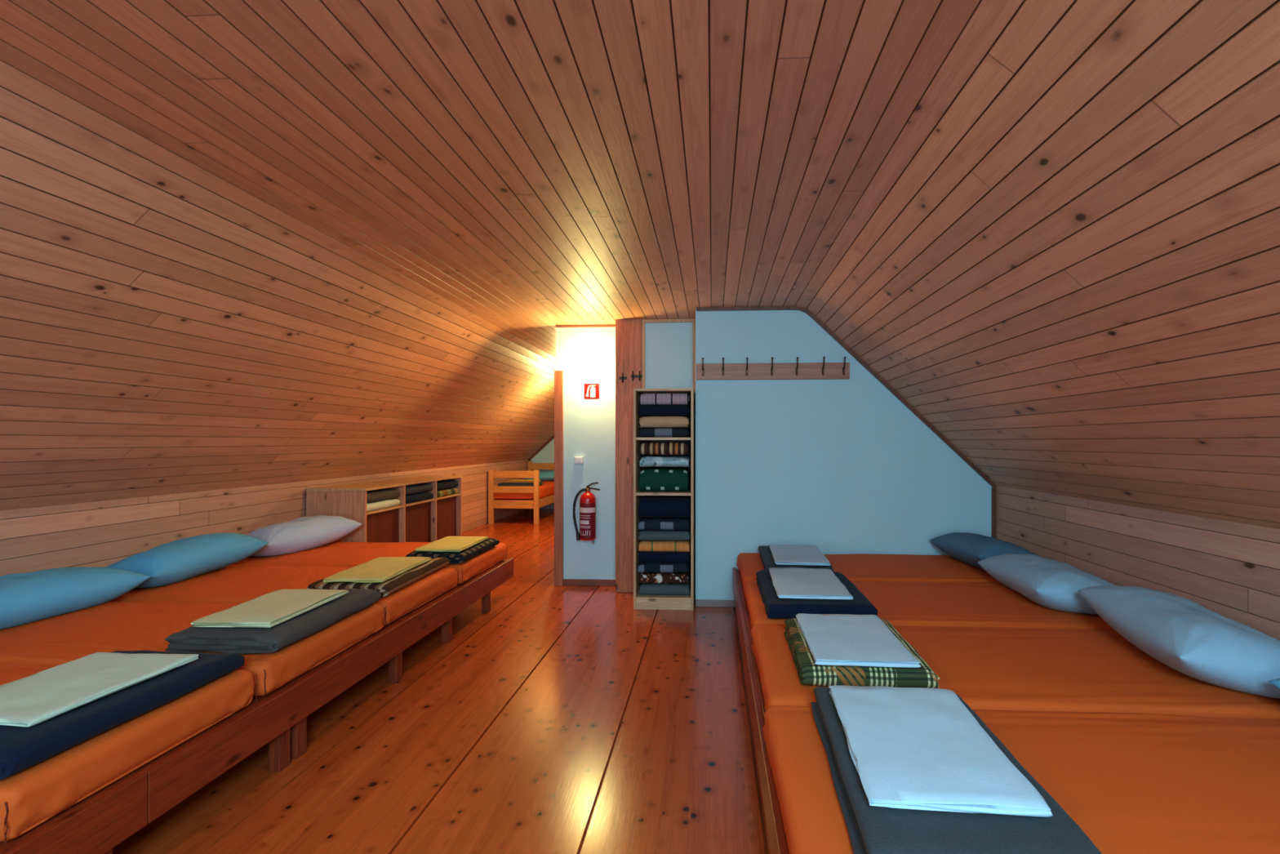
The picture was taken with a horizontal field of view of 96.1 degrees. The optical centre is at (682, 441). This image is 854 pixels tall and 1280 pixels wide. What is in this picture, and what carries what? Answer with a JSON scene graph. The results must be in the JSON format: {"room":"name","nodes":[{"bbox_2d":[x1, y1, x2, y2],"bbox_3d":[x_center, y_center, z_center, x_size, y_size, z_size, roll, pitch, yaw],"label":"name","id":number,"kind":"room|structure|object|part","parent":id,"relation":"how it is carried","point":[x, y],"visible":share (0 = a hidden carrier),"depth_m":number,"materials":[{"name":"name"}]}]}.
{"room":"attic hostel dormitory","nodes":[
{"label":"attic hostel dormitory","id":0,"kind":"room"},
{"bbox_2d":[0,459,528,576],"bbox_3d":[-3.453,0.849,4.612,0.020,1.002,14.050,0,0,3],"label":"wall","id":1,"kind":"structure","parent":0,"point":[103,533],"depth_m":3.83,"materials":[{"name":"brown wood"}]},
{"bbox_2d":[112,508,769,853],"bbox_3d":[-0.514,1.360,4.458,6.798,0.020,14.050,0,0,3],"label":"floor","id":2,"kind":"structure","parent":0,"point":[552,719],"depth_m":2.52,"materials":[{"name":"brown wood"}]},
{"bbox_2d":[0,557,513,853],"bbox_3d":[-2.540,1.185,2.782,1.895,0.330,4.590,0,0,3],"label":"frame","id":3,"kind":"object","parent":2,"relation":"on","point":[99,822],"visible":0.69,"depth_m":2.13,"materials":[{"name":"brown wood"}]},
{"bbox_3d":[-1.692,1.100,1.105,0.026,0.160,1.326,0,0,3],"label":"rail","id":4,"kind":"part","parent":3,"relation":"part of","materials":[{"name":"brown wood"}]},
{"bbox_3d":[-1.701,1.198,1.661,0.050,0.304,0.060,0,0,3],"label":"leg","id":5,"kind":"part","parent":3,"relation":"part of","materials":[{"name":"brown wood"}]},
{"bbox_2d":[0,664,257,844],"bbox_3d":[-2.594,0.943,1.873,1.874,0.150,0.807,0,0,3],"label":"mattress","id":6,"kind":"object","parent":3,"relation":"on","point":[34,794],"visible":0.57,"depth_m":1.71,"materials":[{"name":"orange"}]},
{"bbox_2d":[0,649,244,780],"bbox_3d":[-1.951,0.828,1.844,0.537,0.075,0.736,0,0,4],"label":"folded blanket","id":7,"kind":"object","parent":6,"relation":"on","point":[21,748],"visible":0.45,"depth_m":1.71,"materials":[{"name":"blue fabric"}]},
{"bbox_2d":[0,652,198,726],"bbox_3d":[-1.962,0.777,1.844,0.396,0.020,0.509,0,0,5],"label":"sheet","id":8,"kind":"object","parent":7,"relation":"on","point":[30,700],"visible":1,"depth_m":1.83,"materials":[{"name":"beige fabric"}]},
{"bbox_2d":[0,601,385,696],"bbox_3d":[-2.552,0.943,2.728,1.872,0.150,0.859,0,0,3],"label":"mattress","id":9,"kind":"object","parent":3,"relation":"on","point":[108,626],"visible":0.55,"depth_m":2.59,"materials":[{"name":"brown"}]},
{"bbox_2d":[0,566,150,629],"bbox_3d":[-3.265,0.761,2.835,0.505,0.211,0.856,0,0,3],"label":"pillow","id":10,"kind":"object","parent":9,"relation":"on","point":[26,597],"visible":1,"depth_m":2.84,"materials":[{"name":"blue fabric"}]},
{"bbox_2d":[164,588,381,653],"bbox_3d":[-1.875,0.824,2.720,0.490,0.084,0.771,0,0,2],"label":"folded blanket","id":11,"kind":"object","parent":9,"relation":"on","point":[241,640],"visible":0.62,"depth_m":2.39,"materials":[{"name":"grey fabric"}]},
{"bbox_2d":[190,588,348,627],"bbox_3d":[-1.885,0.764,2.671,0.350,0.027,0.556,0,0,1],"label":"sheet","id":12,"kind":"object","parent":11,"relation":"on","point":[271,609],"visible":1,"depth_m":2.59,"materials":[{"name":"beige fabric"}]},
{"bbox_3d":[-1.664,1.198,2.370,0.050,0.304,0.060,0,0,3],"label":"leg","id":13,"kind":"part","parent":3,"relation":"part of","materials":[{"name":"brown wood"}]},
{"bbox_2d":[109,564,457,625],"bbox_3d":[-2.510,0.943,3.625,1.863,0.150,0.892,0,0,3],"label":"mattress","id":14,"kind":"object","parent":3,"relation":"on","point":[230,584],"visible":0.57,"depth_m":3.48,"materials":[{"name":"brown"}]},
{"bbox_2d":[106,532,268,588],"bbox_3d":[-3.218,0.744,3.714,0.476,0.246,0.802,0,0,8],"label":"pillow","id":15,"kind":"object","parent":14,"relation":"on","point":[179,560],"visible":0.86,"depth_m":3.57,"materials":[{"name":"blue fabric"}]},
{"bbox_2d":[306,557,449,596],"bbox_3d":[-1.860,0.830,3.603,0.478,0.071,0.814,0,0,1],"label":"folded blanket","id":16,"kind":"object","parent":14,"relation":"on","point":[396,583],"visible":0.51,"depth_m":3.29,"materials":[{"name":"brown fabric"}]},
{"bbox_2d":[322,556,431,582],"bbox_3d":[-1.848,0.779,3.531,0.346,0.024,0.634,0,0,0],"label":"sheet","id":17,"kind":"object","parent":16,"relation":"on","point":[381,569],"visible":1,"depth_m":3.43,"materials":[{"name":"fabric"}]},
{"bbox_3d":[-1.659,1.198,2.470,0.050,0.304,0.060,0,0,3],"label":"leg","id":18,"kind":"part","parent":3,"relation":"part of","materials":[{"name":"brown wood"}]},
{"bbox_3d":[-1.599,1.100,2.893,0.026,0.160,2.246,0,0,3],"label":"rail","id":19,"kind":"part","parent":3,"relation":"part of","materials":[{"name":"brown wood"}]},
{"bbox_2d":[231,542,507,584],"bbox_3d":[-2.457,0.943,4.558,1.864,0.150,0.933,0,0,3],"label":"mattress","id":20,"kind":"object","parent":3,"relation":"on","point":[332,553],"visible":0.47,"depth_m":4.38,"materials":[{"name":"brown"}]},
{"bbox_2d":[246,515,361,556],"bbox_3d":[-3.131,0.745,4.650,0.476,0.244,0.862,0,0,17],"label":"pillow","id":21,"kind":"object","parent":20,"relation":"on","point":[304,533],"visible":0.86,"depth_m":4.50,"materials":[{"name":"white fabric"}]},
{"bbox_2d":[405,537,499,563],"bbox_3d":[-1.750,0.831,4.437,0.436,0.070,0.736,0,0,2],"label":"folded blanket","id":22,"kind":"object","parent":20,"relation":"on","point":[462,556],"visible":0.48,"depth_m":4.14,"materials":[{"name":"fabric"}]},
{"bbox_2d":[414,536,488,551],"bbox_3d":[-1.748,0.779,4.398,0.336,0.024,0.574,0,0,1],"label":"sheet","id":23,"kind":"object","parent":22,"relation":"on","point":[447,544],"visible":1,"depth_m":4.30,"materials":[{"name":"fabric"}]},
{"bbox_3d":[-1.619,1.198,3.239,0.050,0.304,0.060,0,0,3],"label":"leg","id":24,"kind":"part","parent":3,"relation":"part of","materials":[{"name":"brown wood"}]},
{"bbox_3d":[-1.586,1.198,3.868,0.050,0.304,0.060,0,0,3],"label":"leg","id":25,"kind":"part","parent":3,"relation":"part of","materials":[{"name":"brown wood"}]},
{"bbox_3d":[-1.551,1.198,4.537,0.050,0.304,0.060,0,0,3],"label":"leg","id":26,"kind":"part","parent":3,"relation":"part of","materials":[{"name":"brown wood"}]},
{"bbox_3d":[-1.514,1.100,4.520,0.026,0.160,1.006,0,0,3],"label":"rail","id":27,"kind":"part","parent":3,"relation":"part of","materials":[{"name":"brown wood"}]},
{"bbox_2d":[305,475,462,542],"bbox_3d":[-3.067,0.887,6.162,0.559,0.925,1.997,0,0,3],"label":"cubby shelf","id":28,"kind":"object","parent":2,"relation":"on","point":[434,518],"visible":0.56,"depth_m":5.79,"materials":[{"name":"brown wood"}]},
{"bbox_3d":[-3.122,0.898,5.181,0.553,0.903,0.022,0,0,3],"label":"panel","id":29,"kind":"part","parent":28,"relation":"part of","materials":[{"name":"brown wood"}]},
{"bbox_3d":[-2.896,0.978,5.500,0.015,0.625,0.638,0,0,3],"label":"panel","id":30,"kind":"part","parent":28,"relation":"part of","materials":[{"name":"brown wood"}]},
{"bbox_2d":[366,498,399,511],"bbox_3d":[-3.069,0.608,5.490,0.451,0.075,0.597,0,0,3],"label":"folded blanket","id":31,"kind":"object","parent":28,"relation":"on","point":[388,503],"visible":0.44,"depth_m":5.47,"materials":[{"name":"beige fabric"}]},
{"bbox_2d":[366,488,399,502],"bbox_3d":[-3.070,0.518,5.489,0.454,0.099,0.596,0,0,3],"label":"folded blanket","id":32,"kind":"object","parent":31,"relation":"on","point":[372,495],"visible":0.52,"depth_m":5.47,"materials":[{"name":"brown fabric"}]},
{"bbox_3d":[-2.861,0.978,6.162,0.015,0.625,0.643,0,0,3],"label":"panel","id":33,"kind":"part","parent":28,"relation":"part of","materials":[{"name":"brown wood"}]},
{"bbox_2d":[405,492,433,503],"bbox_3d":[-3.034,0.604,6.170,0.454,0.083,0.593,0,0,3],"label":"folded blanket","id":34,"kind":"object","parent":28,"relation":"on","point":[415,497],"visible":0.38,"depth_m":6.14,"materials":[{"name":"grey fabric"}]},
{"bbox_2d":[405,483,432,494],"bbox_3d":[-3.034,0.510,6.171,0.451,0.096,0.596,0,0,3],"label":"folded blanket","id":35,"kind":"object","parent":34,"relation":"on","point":[419,487],"visible":0.41,"depth_m":6.14,"materials":[{"name":"grey fabric"}]},
{"bbox_3d":[-2.827,0.978,6.812,0.015,0.625,0.616,0,0,3],"label":"panel","id":36,"kind":"part","parent":28,"relation":"part of","materials":[{"name":"brown wood"}]},
{"bbox_2d":[436,488,458,497],"bbox_3d":[-3.000,0.608,6.822,0.448,0.075,0.596,0,0,3],"label":"folded blanket","id":37,"kind":"object","parent":28,"relation":"on","point":[447,491],"visible":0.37,"depth_m":6.80,"materials":[{"name":"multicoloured fabric"}]},
{"bbox_2d":[436,479,458,490],"bbox_3d":[-3.000,0.518,6.819,0.453,0.099,0.599,0,0,3],"label":"folded blanket","id":38,"kind":"object","parent":37,"relation":"on","point":[442,484],"visible":0.32,"depth_m":6.82,"materials":[{"name":"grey fabric"}]},
{"bbox_3d":[-3.019,0.898,7.142,0.553,0.903,0.022,0,0,3],"label":"panel","id":39,"kind":"part","parent":28,"relation":"part of","materials":[{"name":"brown wood"}]},
{"bbox_2d":[488,461,554,524],"bbox_3d":[-2.690,0.870,10.345,0.825,0.960,2.060,0,0,3],"label":"bed","id":40,"kind":"object","parent":2,"relation":"on","point":[536,503],"visible":0.7,"depth_m":9.34,"materials":[{"name":"brown wood"}]},
{"bbox_3d":[-3.117,0.907,9.366,0.075,0.885,0.060,0,0,3],"label":"bed post","id":41,"kind":"part","parent":40,"relation":"part of","materials":[{"name":"brown wood"}]},
{"bbox_3d":[-2.742,0.536,9.344,0.675,0.117,0.025,0,0,3],"label":"footboard","id":42,"kind":"part","parent":40,"relation":"part of","materials":[{"name":"brown wood"}]},
{"bbox_3d":[-2.742,0.785,9.344,0.675,0.110,0.025,0,0,3],"label":"footboard","id":43,"kind":"part","parent":40,"relation":"part of","materials":[{"name":"brown wood"}]},
{"bbox_3d":[-2.742,1.025,9.344,0.675,0.134,0.025,0,0,3],"label":"footboard","id":44,"kind":"part","parent":40,"relation":"part of","materials":[{"name":"brown wood"}]},
{"bbox_2d":[493,480,554,498],"bbox_3d":[-2.673,0.849,10.343,0.801,0.197,1.926,0,0,3],"label":"mattress","id":45,"kind":"object","parent":40,"relation":"on","point":[547,489],"visible":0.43,"depth_m":9.40,"materials":[{"name":"orange fabric"}]},
{"bbox_2d":[497,481,542,486],"bbox_3d":[-2.716,0.715,9.669,0.635,0.058,0.449,0,0,3],"label":"folded blanket","id":46,"kind":"object","parent":45,"relation":"on","point":[521,484],"visible":0.73,"depth_m":9.46,"materials":[{"name":"grey fabric"}]},
{"bbox_2d":[504,479,540,482],"bbox_3d":[-2.680,0.668,9.644,0.514,0.033,0.356,0,0,3],"label":"sheet","id":47,"kind":"object","parent":46,"relation":"on","point":[516,480],"visible":0.84,"depth_m":9.48,"materials":[{"name":"yellow fabric"}]},
{"bbox_2d":[522,471,554,480],"bbox_3d":[-2.627,0.657,11.013,0.760,0.182,0.500,0,0,3],"label":"pillow","id":48,"kind":"object","parent":45,"relation":"on","point":[544,475],"visible":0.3,"depth_m":10.79,"materials":[{"name":"teal fabric"}]},
{"bbox_3d":[-3.012,0.870,11.363,0.075,0.960,0.060,0,0,3],"label":"bed post","id":49,"kind":"part","parent":40,"relation":"part of","materials":[{"name":"brown wood"}]},
{"bbox_3d":[-2.368,0.907,9.327,0.075,0.885,0.060,0,0,3],"label":"bed post","id":50,"kind":"part","parent":40,"relation":"part of","materials":[{"name":"brown wood"}]},
{"bbox_3d":[-2.638,0.495,11.341,0.675,0.130,0.025,0,0,3],"label":"headboard","id":51,"kind":"part","parent":40,"relation":"part of","materials":[{"name":"brown wood"}]},
{"bbox_3d":[-2.300,1.020,10.325,0.025,0.140,1.940,0,0,3],"label":"rail","id":52,"kind":"part","parent":40,"relation":"part of","materials":[{"name":"brown wood"}]},
{"bbox_2d":[633,387,695,610],"bbox_3d":[-0.138,0.463,4.841,0.482,1.775,0.495,0,0,3],"label":"shelf","id":53,"kind":"object","parent":2,"relation":"on","point":[650,602],"visible":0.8,"depth_m":4.61,"materials":[{"name":"brown wood"}]},
{"bbox_3d":[-0.368,0.463,4.853,0.020,1.775,0.495,0,0,3],"label":"panel","id":54,"kind":"part","parent":53,"relation":"part of","materials":[{"name":"brown wood"}]},
{"bbox_2d":[638,427,690,437],"bbox_3d":[-0.141,-0.072,4.849,0.418,0.076,0.433,0,0,3],"label":"folded blanket","id":55,"kind":"object","parent":53,"relation":"on","point":[656,432],"visible":1,"depth_m":4.64,"materials":[{"name":"black fabric"}]},
{"bbox_2d":[639,416,690,428],"bbox_3d":[-0.137,-0.160,4.836,0.409,0.094,0.428,0,0,3],"label":"folded blanket","id":56,"kind":"object","parent":55,"relation":"on","point":[647,422],"visible":0.98,"depth_m":4.63,"materials":[{"name":"beige fabric"}]},
{"bbox_2d":[638,404,690,417],"bbox_3d":[-0.142,-0.254,4.842,0.410,0.082,0.432,0,0,3],"label":"folded blanket","id":57,"kind":"object","parent":56,"relation":"on","point":[644,411],"visible":0.98,"depth_m":4.64,"materials":[{"name":"blue fabric"}]},
{"bbox_2d":[638,392,690,407],"bbox_3d":[-0.138,-0.347,4.845,0.417,0.098,0.428,0,0,3],"label":"folded blanket","id":58,"kind":"object","parent":57,"relation":"on","point":[649,399],"visible":0.96,"depth_m":4.64,"materials":[{"name":"purple fabric"}]},
{"bbox_2d":[639,466,690,491],"bbox_3d":[-0.141,0.318,4.847,0.416,0.186,0.432,0,0,3],"label":"folded blanket","id":59,"kind":"object","parent":53,"relation":"on","point":[654,478],"visible":1,"depth_m":4.65,"materials":[{"name":"green fabric"}]},
{"bbox_2d":[639,455,690,466],"bbox_3d":[-0.135,0.165,4.845,0.410,0.086,0.435,0,0,3],"label":"folded blanket","id":60,"kind":"object","parent":59,"relation":"on","point":[650,460],"visible":1,"depth_m":4.64,"materials":[{"name":"teal fabric"}]},
{"bbox_2d":[639,442,690,454],"bbox_3d":[-0.139,0.057,4.848,0.418,0.100,0.434,0,0,3],"label":"folded blanket","id":61,"kind":"object","parent":60,"relation":"on","point":[646,448],"visible":0.98,"depth_m":4.64,"materials":[{"name":"brown fabric"}]},
{"bbox_2d":[639,575,690,595],"bbox_3d":[-0.134,1.206,4.844,0.420,0.088,0.430,0,0,3],"label":"folded blanket","id":62,"kind":"object","parent":53,"relation":"on","point":[644,588],"visible":0.65,"depth_m":4.64,"materials":[{"name":"grey fabric"}]},
{"bbox_2d":[638,568,689,583],"bbox_3d":[-0.141,1.116,4.846,0.410,0.083,0.434,0,0,3],"label":"folded blanket","id":63,"kind":"object","parent":62,"relation":"on","point":[644,577],"visible":0.59,"depth_m":4.64,"materials":[{"name":"brown fabric"}]},
{"bbox_2d":[637,555,690,573],"bbox_3d":[-0.140,1.026,4.846,0.423,0.087,0.429,0,0,3],"label":"folded blanket","id":64,"kind":"object","parent":63,"relation":"on","point":[643,566],"visible":0.66,"depth_m":4.64,"materials":[{"name":"blue fabric"}]},
{"bbox_2d":[638,551,690,562],"bbox_3d":[-0.141,0.940,4.836,0.420,0.078,0.433,0,0,3],"label":"folded blanket","id":65,"kind":"object","parent":64,"relation":"on","point":[644,556],"visible":0.66,"depth_m":4.63,"materials":[{"name":"blue fabric"}]},
{"bbox_2d":[638,538,690,551],"bbox_3d":[-0.135,0.854,4.849,0.429,0.086,0.431,0,0,3],"label":"folded blanket","id":66,"kind":"object","parent":65,"relation":"on","point":[644,545],"visible":0.71,"depth_m":4.64,"materials":[{"name":"fabric"}]},
{"bbox_2d":[638,526,690,540],"bbox_3d":[-0.135,0.767,4.848,0.426,0.081,0.435,0,0,3],"label":"folded blanket","id":67,"kind":"object","parent":66,"relation":"on","point":[644,535],"visible":0.74,"depth_m":4.64,"materials":[{"name":"grey fabric"}]},
{"bbox_2d":[638,515,690,529],"bbox_3d":[-0.139,0.676,4.847,0.426,0.093,0.432,0,0,3],"label":"folded blanket","id":68,"kind":"object","parent":67,"relation":"on","point":[644,523],"visible":0.82,"depth_m":4.64,"materials":[{"name":"blue fabric"}]},
{"bbox_2d":[638,495,690,517],"bbox_3d":[-0.135,0.544,4.847,0.424,0.162,0.427,0,0,3],"label":"folded blanket","id":69,"kind":"object","parent":68,"relation":"on","point":[650,506],"visible":0.97,"depth_m":4.65,"materials":[{"name":"blue fabric"}]},
{"bbox_3d":[-0.125,0.472,5.082,0.442,1.755,0.012,0,0,3],"label":"panel","id":70,"kind":"part","parent":53,"relation":"part of","materials":[{"name":"brown wood"}]},
{"bbox_3d":[0.093,0.463,4.829,0.020,1.775,0.495,0,0,3],"label":"panel","id":71,"kind":"part","parent":53,"relation":"part of","materials":[{"name":"brown wood"}]},
{"bbox_2d":[732,567,789,853],"bbox_3d":[1.341,1.185,2.794,2.055,0.330,3.600,0,0,3],"label":"frame","id":72,"kind":"object","parent":2,"relation":"on","point":[777,839],"visible":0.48,"depth_m":2.16,"materials":[{"name":"brown wood"}]},
{"bbox_3d":[0.376,1.100,3.765,0.026,0.160,1.756,0,0,3],"label":"rail","id":73,"kind":"part","parent":72,"relation":"part of","materials":[{"name":"brown wood"}]},
{"bbox_3d":[0.281,1.100,1.968,0.026,0.160,1.836,0,0,3],"label":"rail","id":74,"kind":"part","parent":72,"relation":"part of","materials":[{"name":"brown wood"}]},
{"bbox_2d":[736,552,999,590],"bbox_3d":[1.428,0.951,4.139,2.026,0.134,0.880,0,0,3],"label":"mattress","id":75,"kind":"object","parent":72,"relation":"on","point":[855,566],"visible":0.36,"depth_m":4.02,"materials":[{"name":"orange"}]},
{"bbox_2d":[758,545,833,571],"bbox_3d":[0.798,0.844,4.135,0.458,0.076,0.755,0,0,4],"label":"folded blanket","id":76,"kind":"object","parent":75,"relation":"on","point":[767,559],"visible":0.27,"depth_m":3.84,"materials":[{"name":"grey fabric"}]},
{"bbox_2d":[768,544,830,565],"bbox_3d":[0.812,0.791,4.044,0.361,0.023,0.654,0,0,5],"label":"sheet","id":77,"kind":"object","parent":76,"relation":"on","point":[783,554],"visible":1,"depth_m":3.93,"materials":[{"name":"white fabric"}]},
{"bbox_2d":[929,532,1035,569],"bbox_3d":[2.174,0.775,4.112,0.493,0.214,0.812,0,0,3],"label":"pillow","id":78,"kind":"object","parent":75,"relation":"on","point":[968,548],"visible":0.69,"depth_m":3.93,"materials":[{"name":"blue fabric"}]},
{"bbox_2d":[743,578,1113,629],"bbox_3d":[1.381,0.951,3.246,2.018,0.134,0.896,0,0,3],"label":"mattress","id":79,"kind":"object","parent":72,"relation":"on","point":[910,603],"visible":0.38,"depth_m":3.07,"materials":[{"name":"orange"}]},
{"bbox_2d":[755,569,878,618],"bbox_3d":[0.714,0.843,3.212,0.550,0.078,0.801,0,0,3],"label":"folded blanket","id":80,"kind":"object","parent":79,"relation":"on","point":[775,606],"visible":0.54,"depth_m":2.86,"materials":[{"name":"blue fabric"}]},
{"bbox_2d":[768,567,853,599],"bbox_3d":[0.698,0.787,3.218,0.389,0.024,0.635,0,0,4],"label":"sheet","id":81,"kind":"object","parent":80,"relation":"on","point":[788,582],"visible":1,"depth_m":3.12,"materials":[{"name":"white fabric"}]},
{"bbox_2d":[977,553,1115,614],"bbox_3d":[2.078,0.774,3.241,0.496,0.217,0.802,0,0,8],"label":"pillow","id":82,"kind":"object","parent":79,"relation":"on","point":[1051,584],"visible":0.85,"depth_m":2.99,"materials":[{"name":"fabric"}]},
{"bbox_2d":[751,623,1279,719],"bbox_3d":[1.329,0.951,2.359,2.035,0.134,0.867,0,0,3],"label":"mattress","id":83,"kind":"object","parent":72,"relation":"on","point":[1065,669],"visible":0.42,"depth_m":2.19,"materials":[{"name":"orange"}]},
{"bbox_2d":[784,617,939,688],"bbox_3d":[0.689,0.842,2.334,0.487,0.079,0.614,0,0,4],"label":"folded blanket","id":84,"kind":"object","parent":83,"relation":"on","point":[809,673],"visible":0.48,"depth_m":2.04,"materials":[{"name":"green fabric"}]},
{"bbox_2d":[795,613,920,667],"bbox_3d":[0.677,0.786,2.306,0.373,0.024,0.559,0,0,4],"label":"sheet","id":85,"kind":"object","parent":84,"relation":"on","point":[832,639],"visible":1,"depth_m":2.22,"materials":[{"name":"white fabric"}]},
{"bbox_2d":[1077,585,1279,698],"bbox_3d":[2.050,0.764,2.315,0.492,0.237,0.842,0,0,14],"label":"pillow","id":86,"kind":"object","parent":83,"relation":"on","point":[1193,640],"visible":0.99,"depth_m":2.06,"materials":[{"name":"fabric"}]},
{"bbox_2d":[762,705,1279,853],"bbox_3d":[1.275,0.951,1.480,2.047,0.134,0.882,0,0,3],"label":"mattress","id":87,"kind":"object","parent":72,"relation":"on","point":[1134,783],"visible":0.7,"depth_m":1.52,"materials":[{"name":"orange"}]},
{"bbox_2d":[811,685,1102,853],"bbox_3d":[0.633,0.841,1.498,0.490,0.081,0.842,0,0,5],"label":"folded blanket","id":88,"kind":"object","parent":87,"relation":"on","point":[872,829],"visible":0.34,"depth_m":1.21,"materials":[{"name":"grey fabric"}]},
{"bbox_2d":[828,684,1053,817],"bbox_3d":[0.626,0.780,1.515,0.387,0.028,0.590,0,0,6],"label":"sheet","id":89,"kind":"object","parent":88,"relation":"on","point":[910,748],"visible":1,"depth_m":1.41,"materials":[{"name":"white fabric"}]},
{"bbox_2d":[1268,678,1279,689],"bbox_3d":[2.098,0.769,1.422,0.475,0.228,0.842,0,0,6],"label":"pillow","id":90,"kind":"object","parent":87,"relation":"on","point":[1276,682],"visible":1,"depth_m":1.84,"materials":[{"name":"fabric"}]},
{"bbox_2d":[530,438,554,508],"bbox_3d":[-0.117,0.124,11.432,5.970,2.452,0.120,0,0,3],"label":"wall","id":91,"kind":"structure","parent":0,"point":[546,455],"depth_m":11.51,"materials":[{"name":"white paint"}]},
{"bbox_2d":[528,435,554,461],"bbox_3d":[-0.119,0.129,11.357,5.933,2.442,0.040,0,0,3],"label":"trim","id":92,"kind":"structure","parent":91,"relation":"attached to","point":[553,437],"depth_m":11.48,"materials":[{"name":"brown wood"}]},
{"bbox_2d":[555,324,615,579],"bbox_3d":[-0.880,0.125,5.423,0.606,2.450,0.100,0,0,3],"label":"wall partition","id":93,"kind":"structure","parent":0,"point":[588,424],"depth_m":5.37,"materials":[{"name":"white paint"}]},
{"bbox_2d":[554,370,563,586],"bbox_3d":[-1.151,0.344,5.438,0.080,2.011,0.160,0,0,3],"label":"trim","id":94,"kind":"structure","parent":93,"relation":"attached to","point":[558,375],"depth_m":5.36,"materials":[{"name":"brown wood"}]},
{"bbox_2d":[573,456,583,463],"bbox_3d":[-0.963,0.175,5.353,0.080,0.066,0.049,0,0,3],"label":"wall switch","id":95,"kind":"object","parent":93,"relation":"attached to","point":[577,460],"visible":1,"depth_m":5.33,"materials":[{"name":"white plastic"}]},
{"bbox_2d":[555,324,615,327],"bbox_3d":[-0.885,-1.079,5.367,0.602,0.022,0.014,0,0,3],"label":"trim","id":96,"kind":"structure","parent":93,"relation":"attached to","point":[609,325],"depth_m":5.36,"materials":[{"name":"brown wood"}]},
{"bbox_2d":[573,481,599,543],"bbox_3d":[-0.885,0.663,5.273,0.217,0.580,0.175,0,0,-33],"label":"fire extinguisher","id":97,"kind":"object","parent":93,"relation":"attached to","point":[587,500],"visible":1,"depth_m":5.22,"materials":[{"name":"red metal"}]},
{"bbox_2d":[563,578,615,586],"bbox_3d":[-0.849,1.320,5.368,0.530,0.060,0.028,0,0,3],"label":"trim","id":98,"kind":"structure","parent":93,"relation":"attached to","point":[580,582],"depth_m":5.36,"materials":[{"name":"brown wood"}]},
{"bbox_2d":[584,383,599,399],"bbox_3d":[-0.846,-0.470,5.370,0.144,0.144,0.004,0,0,3],"label":"safety sign","id":99,"kind":"object","parent":93,"relation":"attached to","point":[591,390],"visible":1,"depth_m":5.37,"materials":[{"name":"red plastic"}]},
{"bbox_2d":[618,372,626,382],"bbox_3d":[-0.529,-0.566,5.100,0.070,0.090,0.052,0,0,3],"label":"wall hook","id":100,"kind":"object","parent":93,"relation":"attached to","point":[622,377],"visible":1,"depth_m":5.12,"materials":[{"name":"grey metal"}]},
{"bbox_3d":[-0.528,-0.565,5.123,0.070,0.024,0.004,0,0,3],"label":"plate","id":101,"kind":"part","parent":100,"relation":"part of","materials":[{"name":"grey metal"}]},
{"bbox_2d":[615,319,641,592],"bbox_3d":[-0.473,0.125,5.227,0.237,2.450,0.210,0,0,3],"label":"wooden post","id":102,"kind":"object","parent":93,"relation":"attached to","point":[628,331],"depth_m":5.12,"materials":[{"name":"brown wood"}]},
{"bbox_2d":[631,370,642,381],"bbox_3d":[-0.406,-0.581,5.094,0.100,0.090,0.052,0,0,3],"label":"wall hook","id":103,"kind":"object","parent":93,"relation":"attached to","point":[633,375],"visible":1,"depth_m":5.11,"materials":[{"name":"grey metal"}]},
{"bbox_3d":[-0.405,-0.580,5.116,0.100,0.024,0.004,0,0,3],"label":"plate","id":104,"kind":"part","parent":103,"relation":"part of","materials":[{"name":"grey metal"}]},
{"bbox_2d":[0,0,1279,528],"bbox_3d":[-0.483,-0.368,4.456,5.932,1.455,14.050,0,0,3],"label":"ceiling","id":105,"kind":"structure","parent":0,"point":[243,243],"depth_m":2.22,"materials":[{"name":"brown wood"}]},
{"bbox_2d":[644,322,693,388],"bbox_3d":[-0.117,0.125,5.173,0.544,2.450,0.080,0,0,3],"label":"wall","id":106,"kind":"structure","parent":0,"point":[668,346],"depth_m":5.13,"materials":[{"name":"white paint"}]},
{"bbox_2d":[695,308,991,599],"bbox_3d":[1.321,0.124,4.888,2.398,2.452,0.500,0,0,3],"label":"wall","id":107,"kind":"structure","parent":0,"point":[841,466],"depth_m":4.65,"materials":[{"name":"white paint"}]},
{"bbox_2d":[641,318,695,393],"bbox_3d":[-0.114,-0.670,5.120,0.491,0.840,0.025,0,0,3],"label":"trim","id":108,"kind":"structure","parent":107,"relation":"attached to","point":[643,321],"depth_m":5.12,"materials":[{"name":"brown wood"}]},
{"bbox_2d":[695,599,735,607],"bbox_3d":[1.301,1.322,4.630,2.386,0.056,0.016,0,0,3],"label":"baseboard","id":109,"kind":"structure","parent":107,"relation":"attached to","point":[699,602],"depth_m":4.68,"materials":[{"name":"grey paint"}]},
{"bbox_2d":[696,356,849,379],"bbox_3d":[0.731,-0.589,4.626,1.235,0.173,0.085,0,0,3],"label":"coat rack","id":110,"kind":"object","parent":107,"relation":"attached to","point":[789,371],"visible":1,"depth_m":4.64,"materials":[{"name":"brown wood"}]},
{"bbox_2d":[696,306,996,537],"bbox_3d":[1.305,0.129,4.626,2.385,2.443,0.027,0,0,3],"label":"trim","id":111,"kind":"structure","parent":107,"relation":"attached to","point":[813,317],"depth_m":4.60,"materials":[{"name":"brown wood"}]},
{"bbox_2d":[995,484,1279,640],"bbox_3d":[2.489,0.844,4.301,0.020,1.012,14.050,0,0,3],"label":"wall","id":112,"kind":"structure","parent":0,"point":[1230,569],"depth_m":2.90,"materials":[{"name":"brown wood"}]}
]}

